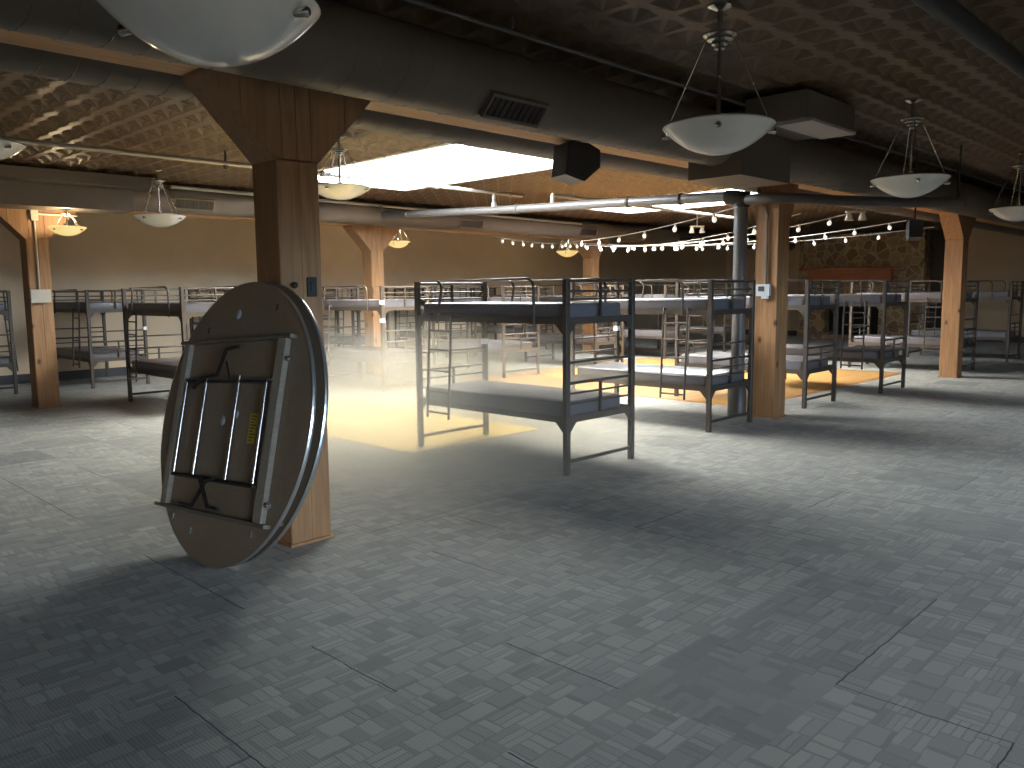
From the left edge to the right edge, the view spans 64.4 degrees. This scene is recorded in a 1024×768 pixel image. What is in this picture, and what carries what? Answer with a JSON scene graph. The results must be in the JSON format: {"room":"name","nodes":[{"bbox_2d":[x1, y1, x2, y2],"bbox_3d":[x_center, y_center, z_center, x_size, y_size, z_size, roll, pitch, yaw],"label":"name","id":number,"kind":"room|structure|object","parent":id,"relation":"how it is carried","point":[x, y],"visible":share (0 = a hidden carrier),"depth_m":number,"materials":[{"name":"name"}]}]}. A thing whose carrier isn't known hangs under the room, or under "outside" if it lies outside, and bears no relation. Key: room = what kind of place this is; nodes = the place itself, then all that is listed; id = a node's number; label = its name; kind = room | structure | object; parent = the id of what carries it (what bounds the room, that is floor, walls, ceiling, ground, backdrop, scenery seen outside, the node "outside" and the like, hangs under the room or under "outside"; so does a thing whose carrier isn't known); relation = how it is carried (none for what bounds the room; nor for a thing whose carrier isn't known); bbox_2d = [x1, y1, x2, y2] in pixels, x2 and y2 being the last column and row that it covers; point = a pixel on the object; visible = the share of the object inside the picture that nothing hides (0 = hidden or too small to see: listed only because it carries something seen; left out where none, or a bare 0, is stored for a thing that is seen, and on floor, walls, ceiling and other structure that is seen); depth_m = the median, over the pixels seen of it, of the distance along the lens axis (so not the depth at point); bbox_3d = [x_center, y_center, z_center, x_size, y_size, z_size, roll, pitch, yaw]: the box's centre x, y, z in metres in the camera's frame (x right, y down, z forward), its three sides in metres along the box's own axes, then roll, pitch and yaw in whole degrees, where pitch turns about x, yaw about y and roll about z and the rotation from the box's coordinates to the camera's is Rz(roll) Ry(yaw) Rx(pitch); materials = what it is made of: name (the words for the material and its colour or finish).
{"room":"shelter dormitory","nodes":[
{"label":"shelter dormitory","id":0,"kind":"room"},
{"bbox_2d":[0,212,678,375],"bbox_3d":[-4.680,-2.419,18.783,0.200,3.750,30.980,6,9,44],"label":"wall","id":1,"kind":"structure","parent":0,"point":[121,251],"depth_m":17.16,"materials":[{"name":"beige paint"}]},
{"bbox_2d":[0,333,599,384],"bbox_3d":[-4.588,-0.629,18.902,0.022,0.165,30.560,6,9,44],"label":"baseboard","id":2,"kind":"structure","parent":1,"relation":"attached to","point":[118,371],"depth_m":15.25,"materials":[{"name":"grey"}]},
{"bbox_2d":[0,333,1023,767],"bbox_3d":[3.455,0.325,11.130,22.870,0.155,30.980,6,9,44],"label":"floor","id":3,"kind":"structure","parent":0,"point":[839,583],"depth_m":4.22,"materials":[{"name":"tile"}]},
{"bbox_2d":[0,290,18,393],"bbox_3d":[-8.935,-0.699,13.308,1.982,1.667,1.079,6,9,44],"label":"bunk bed","id":4,"kind":"object","parent":3,"relation":"on","point":[10,361],"visible":1,"depth_m":12.91,"materials":[{"name":"metal"}]},
{"bbox_2d":[0,208,75,407],"bbox_3d":[-6.632,-1.077,11.398,0.312,2.800,1.096,6,9,44],"label":"column","id":5,"kind":"structure","parent":3,"relation":"on","point":[40,325],"depth_m":11.30,"materials":[{"name":"brown wood"}]},
{"bbox_2d":[29,210,77,302],"bbox_3d":[-6.380,-1.781,11.331,0.070,1.280,0.675,6,9,44],"label":"junction box","id":6,"kind":"object","parent":5,"relation":"attached to","point":[36,296],"visible":0.93,"depth_m":11.19,"materials":[{"name":"beige metal"}]},
{"bbox_2d":[52,289,149,388],"bbox_3d":[-7.446,-0.856,14.536,1.986,1.667,1.079,6,9,44],"label":"bunk bed","id":7,"kind":"object","parent":3,"relation":"on","point":[91,354],"visible":0.89,"depth_m":13.92,"materials":[{"name":"metal"}]},
{"bbox_2d":[121,286,235,401],"bbox_3d":[-4.623,-0.536,11.463,1.982,1.667,1.079,6,9,44],"label":"bunk bed","id":8,"kind":"object","parent":3,"relation":"on","point":[184,310],"visible":0.63,"depth_m":11.37,"materials":[{"name":"metal"}]},
{"bbox_2d":[188,289,228,335],"bbox_3d":[-5.603,-1.082,16.342,1.982,1.667,1.079,6,9,44],"label":"bunk bed","id":9,"kind":"object","parent":3,"relation":"on","point":[192,323],"visible":0.08,"depth_m":16.61,"materials":[{"name":"metal"}]},
{"bbox_2d":[154,282,315,568],"bbox_3d":[-1.646,0.221,4.747,1.674,1.624,0.434,5,9,43],"label":"round table","id":10,"kind":"object","parent":3,"relation":"on","point":[239,417],"visible":1,"depth_m":4.65,"materials":[{"name":"brown wood"}]},
{"bbox_2d":[248,415,256,440],"bbox_3d":[-1.453,0.247,4.551,0.060,0.142,0.001,0,-9,42],"label":"print","id":11,"kind":"object","parent":10,"relation":"attached to","point":[251,415],"depth_m":4.56},
{"bbox_2d":[181,68,370,547],"bbox_3d":[-1.369,-0.409,5.042,0.312,2.800,1.096,6,9,44],"label":"column","id":12,"kind":"structure","parent":3,"relation":"on","point":[284,131],"depth_m":4.86,"materials":[{"name":"brown wood"}]},
{"bbox_2d":[291,282,297,288],"bbox_3d":[-1.302,-0.591,4.859,0.040,0.040,0.040,6,9,44],"label":"peg","id":13,"kind":"object","parent":12,"relation":"attached to","point":[294,285],"visible":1,"depth_m":4.84,"materials":[{"name":"grey metal"}]},
{"bbox_2d":[306,277,316,296],"bbox_3d":[-1.220,-0.593,4.960,0.018,0.120,0.064,6,9,44],"label":"light switch","id":14,"kind":"object","parent":12,"relation":"attached to","point":[311,281],"visible":1,"depth_m":4.95,"materials":[{"name":"grey metal"}]},
{"bbox_2d":[0,29,1023,229],"bbox_3d":[3.939,-2.659,10.282,0.284,0.405,30.540,6,9,44],"label":"timber beam","id":15,"kind":"structure","parent":12,"relation":"on","point":[9,37],"depth_m":5.50,"materials":[{"name":"brown wood"}]},
{"bbox_2d":[551,140,599,184],"bbox_3d":[0.530,-1.844,6.757,0.330,0.340,0.246,-4,7,-25],"label":"loudspeaker","id":16,"kind":"object","parent":15,"relation":"hanging from","point":[574,161],"visible":0.97,"depth_m":6.66,"materials":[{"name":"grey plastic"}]},
{"bbox_2d":[568,143,597,178],"bbox_3d":[0.582,-1.820,6.651,0.290,0.273,0.007,-4,7,-25],"label":"grille","id":17,"kind":"object","parent":16,"relation":"attached to","point":[582,157],"depth_m":6.64,"materials":[{"name":"grey"}]},
{"bbox_2d":[906,208,922,240],"bbox_3d":[6.233,-2.480,12.574,0.197,0.520,0.264,1,7,16],"label":"loudspeaker","id":18,"kind":"object","parent":15,"relation":"hanging from","point":[914,228],"visible":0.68,"depth_m":12.48,"materials":[{"name":"grey plastic"}]},
{"bbox_2d":[239,282,327,564],"bbox_3d":[-1.595,0.215,4.802,1.674,1.624,0.434,5,9,43],"label":"round table","id":19,"kind":"object","parent":3,"relation":"on","point":[315,336],"visible":0.24,"depth_m":4.31,"materials":[{"name":"grey metal"}]},
{"bbox_2d":[322,288,389,365],"bbox_3d":[-3.767,-1.315,18.210,1.982,1.667,1.079,6,9,44],"label":"bunk bed","id":20,"kind":"object","parent":3,"relation":"on","point":[338,333],"visible":0.25,"depth_m":17.58,"materials":[{"name":"metal"}]},
{"bbox_2d":[343,224,399,374],"bbox_3d":[-2.625,-1.586,15.476,0.312,2.800,1.096,6,9,44],"label":"column","id":21,"kind":"structure","parent":3,"relation":"on","point":[372,241],"depth_m":15.33,"materials":[{"name":"brown wood"}]},
{"bbox_2d":[322,285,430,391],"bbox_3d":[-2.407,-0.806,13.615,1.986,1.667,1.079,6,9,44],"label":"bunk bed","id":22,"kind":"object","parent":3,"relation":"on","point":[383,356],"visible":0.7,"depth_m":13.09,"materials":[{"name":"metal"}]},
{"bbox_2d":[327,399,540,452],"bbox_3d":[-1.746,0.445,9.922,3.980,0.004,1.860,6,9,44],"label":"sunlight patch","id":23,"kind":"object","parent":3,"relation":"on","point":[390,427],"visible":0.64,"depth_m":9.36,"materials":[{"name":"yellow wood"}]},
{"bbox_2d":[394,287,476,357],"bbox_3d":[-1.938,-1.548,20.072,1.982,1.667,1.079,6,9,44],"label":"bunk bed","id":24,"kind":"object","parent":3,"relation":"on","point":[406,334],"visible":0.43,"depth_m":19.77,"materials":[{"name":"metal"}]},
{"bbox_2d":[431,285,539,377],"bbox_3d":[-0.551,-1.042,15.506,1.982,1.667,1.079,6,9,44],"label":"bunk bed","id":25,"kind":"object","parent":3,"relation":"on","point":[504,346],"visible":0.66,"depth_m":15.11,"materials":[{"name":"metal"}]},
{"bbox_2d":[470,287,547,348],"bbox_3d":[-0.122,-1.779,21.919,1.982,1.667,1.079,6,9,44],"label":"bunk bed","id":26,"kind":"object","parent":3,"relation":"on","point":[509,329],"visible":0.41,"depth_m":21.61,"materials":[{"name":"metal"}]},
{"bbox_2d":[413,277,634,475],"bbox_3d":[0.055,-0.163,7.742,1.982,1.667,1.079,6,9,44],"label":"bunk bed","id":27,"kind":"object","parent":3,"relation":"on","point":[565,406],"visible":1,"depth_m":7.36,"materials":[{"name":"metal"}]},
{"bbox_2d":[524,285,623,361],"bbox_3d":[1.278,-1.275,17.367,1.982,1.667,1.079,6,9,44],"label":"bunk bed","id":28,"kind":"object","parent":3,"relation":"on","point":[554,338],"visible":0.38,"depth_m":17.09,"materials":[{"name":"metal"}]},
{"bbox_2d":[572,238,608,353],"bbox_3d":[1.956,-2.168,20.136,0.312,2.800,1.096,6,9,44],"label":"column","id":29,"kind":"structure","parent":3,"relation":"on","point":[591,256],"depth_m":19.96,"materials":[{"name":"brown wood"}]},
{"bbox_2d":[126,211,755,249],"bbox_3d":[-1.952,-3.246,15.998,0.284,0.405,30.540,6,9,44],"label":"timber beam","id":30,"kind":"structure","parent":29,"relation":"on","point":[134,212],"depth_m":16.35,"materials":[{"name":"brown wood"}]},
{"bbox_2d":[597,284,688,358],"bbox_3d":[3.024,-1.497,19.143,1.982,1.667,1.079,6,9,44],"label":"bunk bed","id":31,"kind":"object","parent":3,"relation":"on","point":[639,333],"visible":0.34,"depth_m":18.56,"materials":[{"name":"metal"}]},
{"bbox_2d":[570,279,754,432],"bbox_3d":[1.734,-0.409,9.735,1.982,1.667,1.079,6,9,44],"label":"bunk bed","id":32,"kind":"object","parent":3,"relation":"on","point":[708,380],"visible":0.87,"depth_m":9.23,"materials":[{"name":"metal"}]},
{"bbox_2d":[657,284,731,351],"bbox_3d":[4.839,-1.728,20.990,1.982,1.667,1.079,6,9,44],"label":"bunk bed","id":33,"kind":"object","parent":3,"relation":"on","point":[723,329],"visible":0.29,"depth_m":20.49,"materials":[{"name":"metal"}]},
{"bbox_2d":[723,190,750,416],"bbox_3d":[2.711,-0.971,9.878,0.323,2.729,0.231,1,7,16],"label":"standpipe","id":34,"kind":"object","parent":3,"relation":"on","point":[737,396],"visible":0.73,"depth_m":9.78,"materials":[{"name":"grey metal"}]},
{"bbox_2d":[381,191,724,218],"bbox_3d":[0.143,-2.631,12.129,6.785,0.388,0.148,6,9,44],"label":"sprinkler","id":35,"kind":"object","parent":34,"relation":"attached to","point":[708,197],"visible":0.99,"depth_m":11.42,"materials":[{"name":"grey metal"}]},
{"bbox_2d":[0,136,523,206],"bbox_3d":[-2.760,-2.619,9.987,0.090,0.500,8.400,6,9,44],"label":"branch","id":36,"kind":"object","parent":35,"relation":"attached to","point":[225,163],"visible":0.95,"depth_m":9.31,"materials":[{"name":"white painted steel"}]},
{"bbox_2d":[170,185,581,224],"bbox_3d":[-1.642,-3.212,15.149,0.196,0.208,9.400,6,9,44],"label":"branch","id":37,"kind":"object","parent":35,"relation":"attached to","point":[381,206],"visible":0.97,"depth_m":14.28,"materials":[{"name":"grey metal"}]},
{"bbox_2d":[550,193,733,218],"bbox_3d":[2.437,-2.890,13.588,0.059,0.188,5.380,6,9,44],"label":"branch","id":38,"kind":"object","parent":35,"relation":"attached to","point":[552,195],"visible":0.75,"depth_m":13.53,"materials":[{"name":"grey metal"}]},
{"bbox_2d":[564,206,737,246],"bbox_3d":[1.857,-2.591,14.069,0.083,0.313,9.371,-2,7,-9],"label":"string light","id":39,"kind":"object","parent":34,"relation":"hanging from","point":[714,219],"visible":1,"depth_m":12.24,"materials":[{"name":"grey"}]},
{"bbox_2d":[674,279,839,408],"bbox_3d":[3.375,-0.618,11.405,1.982,1.667,1.079,6,9,44],"label":"bunk bed","id":40,"kind":"object","parent":3,"relation":"on","point":[805,365],"visible":0.56,"depth_m":10.97,"materials":[{"name":"metal"}]},
{"bbox_2d":[752,183,797,418],"bbox_3d":[3.175,-1.005,9.822,0.312,2.800,0.494,6,9,44],"label":"column","id":41,"kind":"structure","parent":3,"relation":"on","point":[770,325],"depth_m":9.66,"materials":[{"name":"brown wood"}]},
{"bbox_2d":[756,187,770,298],"bbox_3d":[2.968,-1.662,9.580,0.187,1.304,0.049,6,9,44],"label":"thermostat","id":42,"kind":"object","parent":41,"relation":"attached to","point":[763,290],"visible":0.88,"depth_m":9.58,"materials":[{"name":"grey plastic"}]},
{"bbox_2d":[785,279,909,393],"bbox_3d":[5.005,-0.796,12.807,1.982,1.667,1.079,6,9,44],"label":"bunk bed","id":43,"kind":"object","parent":3,"relation":"on","point":[880,356],"visible":0.52,"depth_m":12.15,"materials":[{"name":"metal"}]},
{"bbox_2d":[797,229,932,339],"bbox_3d":[10.439,-2.949,24.548,3.720,3.165,1.177,6,9,44],"label":"fireplace","id":44,"kind":"object","parent":3,"relation":"on","point":[890,257],"visible":0.56,"depth_m":24.40,"materials":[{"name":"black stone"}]},
{"bbox_2d":[848,280,978,369],"bbox_3d":[7.561,-1.121,15.407,1.982,1.667,1.079,6,9,44],"label":"bunk bed","id":45,"kind":"object","parent":3,"relation":"on","point":[924,341],"visible":0.64,"depth_m":15.06,"materials":[{"name":"metal"}]},
{"bbox_2d":[937,211,975,377],"bbox_3d":[7.549,-1.516,13.875,0.312,2.800,1.096,6,9,44],"label":"column","id":46,"kind":"structure","parent":3,"relation":"on","point":[957,229],"depth_m":13.77,"materials":[{"name":"brown wood"}]},
{"bbox_2d":[906,280,1023,361],"bbox_3d":[9.719,-1.384,17.504,1.982,1.667,1.079,6,9,44],"label":"bunk bed","id":47,"kind":"object","parent":3,"relation":"on","point":[1009,296],"visible":0.7,"depth_m":17.03,"materials":[{"name":"metal"}]},
{"bbox_2d":[0,0,1023,236],"bbox_3d":[2.880,-3.406,14.973,16.165,0.066,25.620,6,9,44],"label":"ceiling","id":48,"kind":"structure","parent":0,"point":[870,56],"depth_m":6.87,"materials":[{"name":"brown metal"}]},
{"bbox_2d":[0,127,25,159],"bbox_3d":[-3.930,-1.962,5.898,0.665,0.692,0.665,6,9,44],"label":"pendant lamp","id":49,"kind":"object","parent":48,"relation":"hanging from","point":[8,148],"visible":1,"depth_m":5.92,"materials":[{"name":"white glass"}]},
{"bbox_2d":[133,169,185,226],"bbox_3d":[-4.742,-2.490,10.909,0.665,0.761,0.665,6,9,44],"label":"pendant lamp","id":50,"kind":"object","parent":48,"relation":"hanging from","point":[159,219],"visible":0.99,"depth_m":10.81,"materials":[{"name":"white glass"}]},
{"bbox_2d":[96,0,320,67],"bbox_3d":[-0.963,-1.492,2.554,0.685,0.934,0.685,6,9,44],"label":"pendant lamp","id":51,"kind":"object","parent":48,"relation":"hanging from","point":[208,33],"visible":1,"depth_m":2.47,"materials":[{"name":"white glass"}]},
{"bbox_2d":[318,136,370,199],"bbox_3d":[-1.859,-2.325,8.758,0.665,0.666,0.665,6,9,44],"label":"pendant lamp","id":52,"kind":"object","parent":48,"relation":"hanging from","point":[339,190],"visible":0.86,"depth_m":8.65,"materials":[{"name":"white glass"}]},
{"bbox_2d":[0,164,794,250],"bbox_3d":[1.145,-3.488,18.169,0.900,0.445,22.933,6,9,44],"label":"air duct","id":53,"kind":"object","parent":48,"relation":"hanging from","point":[21,187],"visible":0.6,"depth_m":12.35,"materials":[{"name":"grey metal"}]},
{"bbox_2d":[47,209,86,235],"bbox_3d":[-6.070,-2.197,11.083,0.486,0.354,0.486,6,9,44],"label":"pendant lamp","id":54,"kind":"object","parent":53,"relation":"hanging from","point":[66,230],"visible":1,"depth_m":10.99,"materials":[{"name":"white glass"}]},
{"bbox_2d":[173,197,214,211],"bbox_3d":[-4.759,-2.688,12.155,0.111,0.179,0.620,6,9,44],"label":"register","id":55,"kind":"object","parent":53,"relation":"attached to","point":[182,204],"depth_m":12.15,"materials":[{"name":"grey metal"}]},
{"bbox_2d":[175,199,212,209],"bbox_3d":[-4.761,-2.689,12.156,0.092,0.140,0.580,6,9,44],"label":"grille","id":56,"kind":"object","parent":53,"relation":"attached to","point":[180,204],"depth_m":12.14,"materials":[{"name":"grey"}]},
{"bbox_2d":[458,218,483,228],"bbox_3d":[-0.815,-3.190,16.168,0.111,0.179,0.620,6,9,44],"label":"register","id":57,"kind":"object","parent":53,"relation":"attached to","point":[463,223],"depth_m":16.15,"materials":[{"name":"grey metal"}]},
{"bbox_2d":[461,220,482,227],"bbox_3d":[-0.816,-3.191,16.170,0.092,0.140,0.580,6,9,44],"label":"grille","id":58,"kind":"object","parent":53,"relation":"attached to","point":[464,223],"depth_m":16.16,"materials":[{"name":"brown metal"}]},
{"bbox_2d":[579,228,598,235],"bbox_3d":[1.769,-3.518,18.797,0.111,0.179,0.620,6,9,44],"label":"register","id":59,"kind":"object","parent":53,"relation":"attached to","point":[582,231],"depth_m":18.78,"materials":[{"name":"grey metal"}]},
{"bbox_2d":[581,229,596,234],"bbox_3d":[1.767,-3.519,18.798,0.092,0.140,0.580,6,9,44],"label":"grille","id":60,"kind":"object","parent":53,"relation":"attached to","point":[583,231],"depth_m":18.79,"materials":[{"name":"brown metal"}]},
{"bbox_2d":[496,213,800,251],"bbox_3d":[1.596,-2.613,14.622,2.319,0.470,8.880,-2,7,-16],"label":"string light","id":61,"kind":"object","parent":53,"relation":"hanging from","point":[753,227],"depth_m":15.83,"materials":[{"name":"grey"}]},
{"bbox_2d":[678,235,692,241],"bbox_3d":[4.631,-3.882,21.709,0.111,0.179,0.620,6,9,44],"label":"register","id":62,"kind":"object","parent":53,"relation":"attached to","point":[680,237],"depth_m":21.67,"materials":[{"name":"white metal"}]},
{"bbox_2d":[680,236,691,241],"bbox_3d":[4.630,-3.883,21.711,0.092,0.140,0.580,6,9,44],"label":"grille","id":63,"kind":"object","parent":53,"relation":"attached to","point":[682,238],"depth_m":21.70,"materials":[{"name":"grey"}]},
{"bbox_2d":[388,231,409,247],"bbox_3d":[-2.487,-3.314,17.683,0.545,0.709,0.545,6,9,44],"label":"pendant lamp","id":64,"kind":"object","parent":48,"relation":"hanging from","point":[396,244],"visible":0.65,"depth_m":17.57,"materials":[{"name":"white glass"}]},
{"bbox_2d":[318,143,552,190],"bbox_3d":[-1.062,-3.136,10.939,4.145,0.504,2.315,6,9,44],"label":"window","id":65,"kind":"structure","parent":48,"relation":"attached to","point":[463,164],"depth_m":12.23,"materials":[{"name":"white glass"}]},
{"bbox_2d":[0,0,1023,226],"bbox_3d":[4.586,-2.470,9.669,1.180,0.615,30.385,6,9,44],"label":"air duct","id":66,"kind":"object","parent":48,"relation":"hanging from","point":[350,51],"visible":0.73,"depth_m":5.24,"materials":[{"name":"grey metal"}]},
{"bbox_2d":[478,89,549,127],"bbox_3d":[0.017,-1.775,5.251,0.157,0.163,0.520,6,9,44],"label":"register","id":67,"kind":"object","parent":66,"relation":"attached to","point":[514,106],"depth_m":5.22,"materials":[{"name":"grey metal"}]},
{"bbox_2d":[486,97,544,123],"bbox_3d":[0.016,-1.777,5.252,0.126,0.130,0.480,6,9,44],"label":"grille","id":68,"kind":"object","parent":66,"relation":"attached to","point":[515,110],"depth_m":5.24,"materials":[{"name":"grey metal"}]},
{"bbox_2d":[0,42,1023,235],"bbox_3d":[3.619,-2.648,10.598,0.438,0.438,30.386,6,9,44],"label":"ceiling beam","id":69,"kind":"structure","parent":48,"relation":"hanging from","point":[13,58],"depth_m":5.84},
{"bbox_2d":[556,239,578,256],"bbox_3d":[1.479,-3.784,21.722,0.598,0.778,0.598,6,9,44],"label":"pendant lamp","id":70,"kind":"object","parent":48,"relation":"hanging from","point":[566,253],"visible":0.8,"depth_m":21.61,"materials":[{"name":"white glass"}]},
{"bbox_2d":[586,188,756,213],"bbox_3d":[3.088,-3.688,15.378,3.840,0.504,2.315,6,9,44],"label":"window","id":71,"kind":"structure","parent":48,"relation":"attached to","point":[631,210],"depth_m":16.55,"materials":[{"name":"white glass"}]},
{"bbox_2d":[689,215,704,232],"bbox_3d":[4.004,-3.491,17.588,0.350,0.440,0.128,-1,7,0],"label":"spotlight","id":72,"kind":"object","parent":48,"relation":"attached to","point":[691,230],"visible":0.97,"depth_m":17.57,"materials":[{"name":"beige"}]},
{"bbox_2d":[402,0,1023,192],"bbox_3d":[4.541,-2.771,9.606,0.072,0.095,30.280,6,9,44],"label":"conduit","id":73,"kind":"object","parent":48,"relation":"hanging from","point":[510,24],"visible":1,"depth_m":5.56,"materials":[{"name":"grey metal"}]},
{"bbox_2d":[662,1,775,155],"bbox_3d":[1.239,-1.814,4.862,0.665,0.865,0.665,6,9,44],"label":"pendant lamp","id":74,"kind":"object","parent":48,"relation":"hanging from","point":[717,134],"visible":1,"depth_m":4.75,"materials":[{"name":"white glass"}]},
{"bbox_2d":[744,145,963,207],"bbox_3d":[4.014,-2.412,9.423,2.563,0.731,0.420,-1,7,1],"label":"pipe","id":75,"kind":"object","parent":48,"relation":"hanging from","point":[779,197],"visible":1,"depth_m":9.49,"materials":[{"name":"grey metal"}]},
{"bbox_2d":[845,209,866,220],"bbox_3d":[5.615,-2.959,13.256,0.350,0.570,0.128,-1,7,0],"label":"spotlight","id":76,"kind":"object","parent":48,"relation":"attached to","point":[862,217],"visible":0.94,"depth_m":13.25,"materials":[{"name":"beige"}]},
{"bbox_2d":[870,98,950,197],"bbox_3d":[3.605,-2.123,7.341,0.665,0.865,0.665,6,9,44],"label":"pendant lamp","id":77,"kind":"object","parent":48,"relation":"hanging from","point":[911,184],"visible":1,"depth_m":7.24,"materials":[{"name":"white glass"}]},
{"bbox_2d":[910,0,1023,79],"bbox_3d":[6.079,-2.560,8.190,0.119,0.235,30.380,6,9,44],"label":"pipe","id":78,"kind":"object","parent":48,"relation":"hanging from","point":[951,13],"visible":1,"depth_m":4.68,"materials":[{"name":"grey metal"}]},
{"bbox_2d":[988,151,1023,221],"bbox_3d":[6.418,-2.489,10.274,0.665,0.865,0.665,6,9,44],"label":"pendant lamp","id":79,"kind":"object","parent":48,"relation":"hanging from","point":[1011,213],"visible":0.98,"depth_m":10.23,"materials":[{"name":"white glass"}]},
{"bbox_2d":[579,214,846,249],"bbox_3d":[3.208,-2.742,15.440,0.089,0.375,8.163,-3,7,-23],"label":"string light","id":80,"kind":"object","parent":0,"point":[829,222],"visible":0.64,"depth_m":14.40,"materials":[{"name":"grey"}]},
{"bbox_2d":[590,220,905,250],"bbox_3d":[4.185,-2.887,16.433,0.098,0.332,7.631,-6,8,-37],"label":"string light","id":81,"kind":"object","parent":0,"point":[889,226],"visible":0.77,"depth_m":15.04,"materials":[{"name":"grey"}]},
{"bbox_2d":[610,227,931,250],"bbox_3d":[4.809,-2.976,17.067,0.093,0.314,7.552,-7,9,-44],"label":"string light","id":82,"kind":"object","parent":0,"point":[878,236],"visible":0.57,"depth_m":15.95,"materials":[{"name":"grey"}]},
{"bbox_2d":[679,228,1023,336],"bbox_3d":[14.179,-2.976,21.842,22.470,3.750,0.200,6,9,44],"label":"wall","id":83,"kind":"structure","parent":0,"point":[992,255],"depth_m":22.80,"materials":[{"name":"brown paint"}]},
{"bbox_2d":[726,249,732,333],"bbox_3d":[7.617,-3.322,28.023,0.500,3.180,0.119,6,9,44],"label":"trim","id":84,"kind":"structure","parent":83,"relation":"attached to","point":[729,253],"depth_m":28.00,"materials":[{"name":"beige paint"}]},
{"bbox_2d":[745,329,1023,342],"bbox_3d":[14.129,-1.185,21.959,22.448,0.165,0.022,6,9,44],"label":"baseboard","id":85,"kind":"structure","parent":83,"relation":"attached to","point":[790,333],"depth_m":22.84,"materials":[{"name":"grey"}]},
{"bbox_2d":[928,229,944,327],"bbox_3d":[12.402,-2.847,23.393,0.650,3.180,0.099,6,9,44],"label":"trim","id":86,"kind":"structure","parent":83,"relation":"attached to","point":[938,239],"depth_m":23.42,"materials":[{"name":"brown wood"}]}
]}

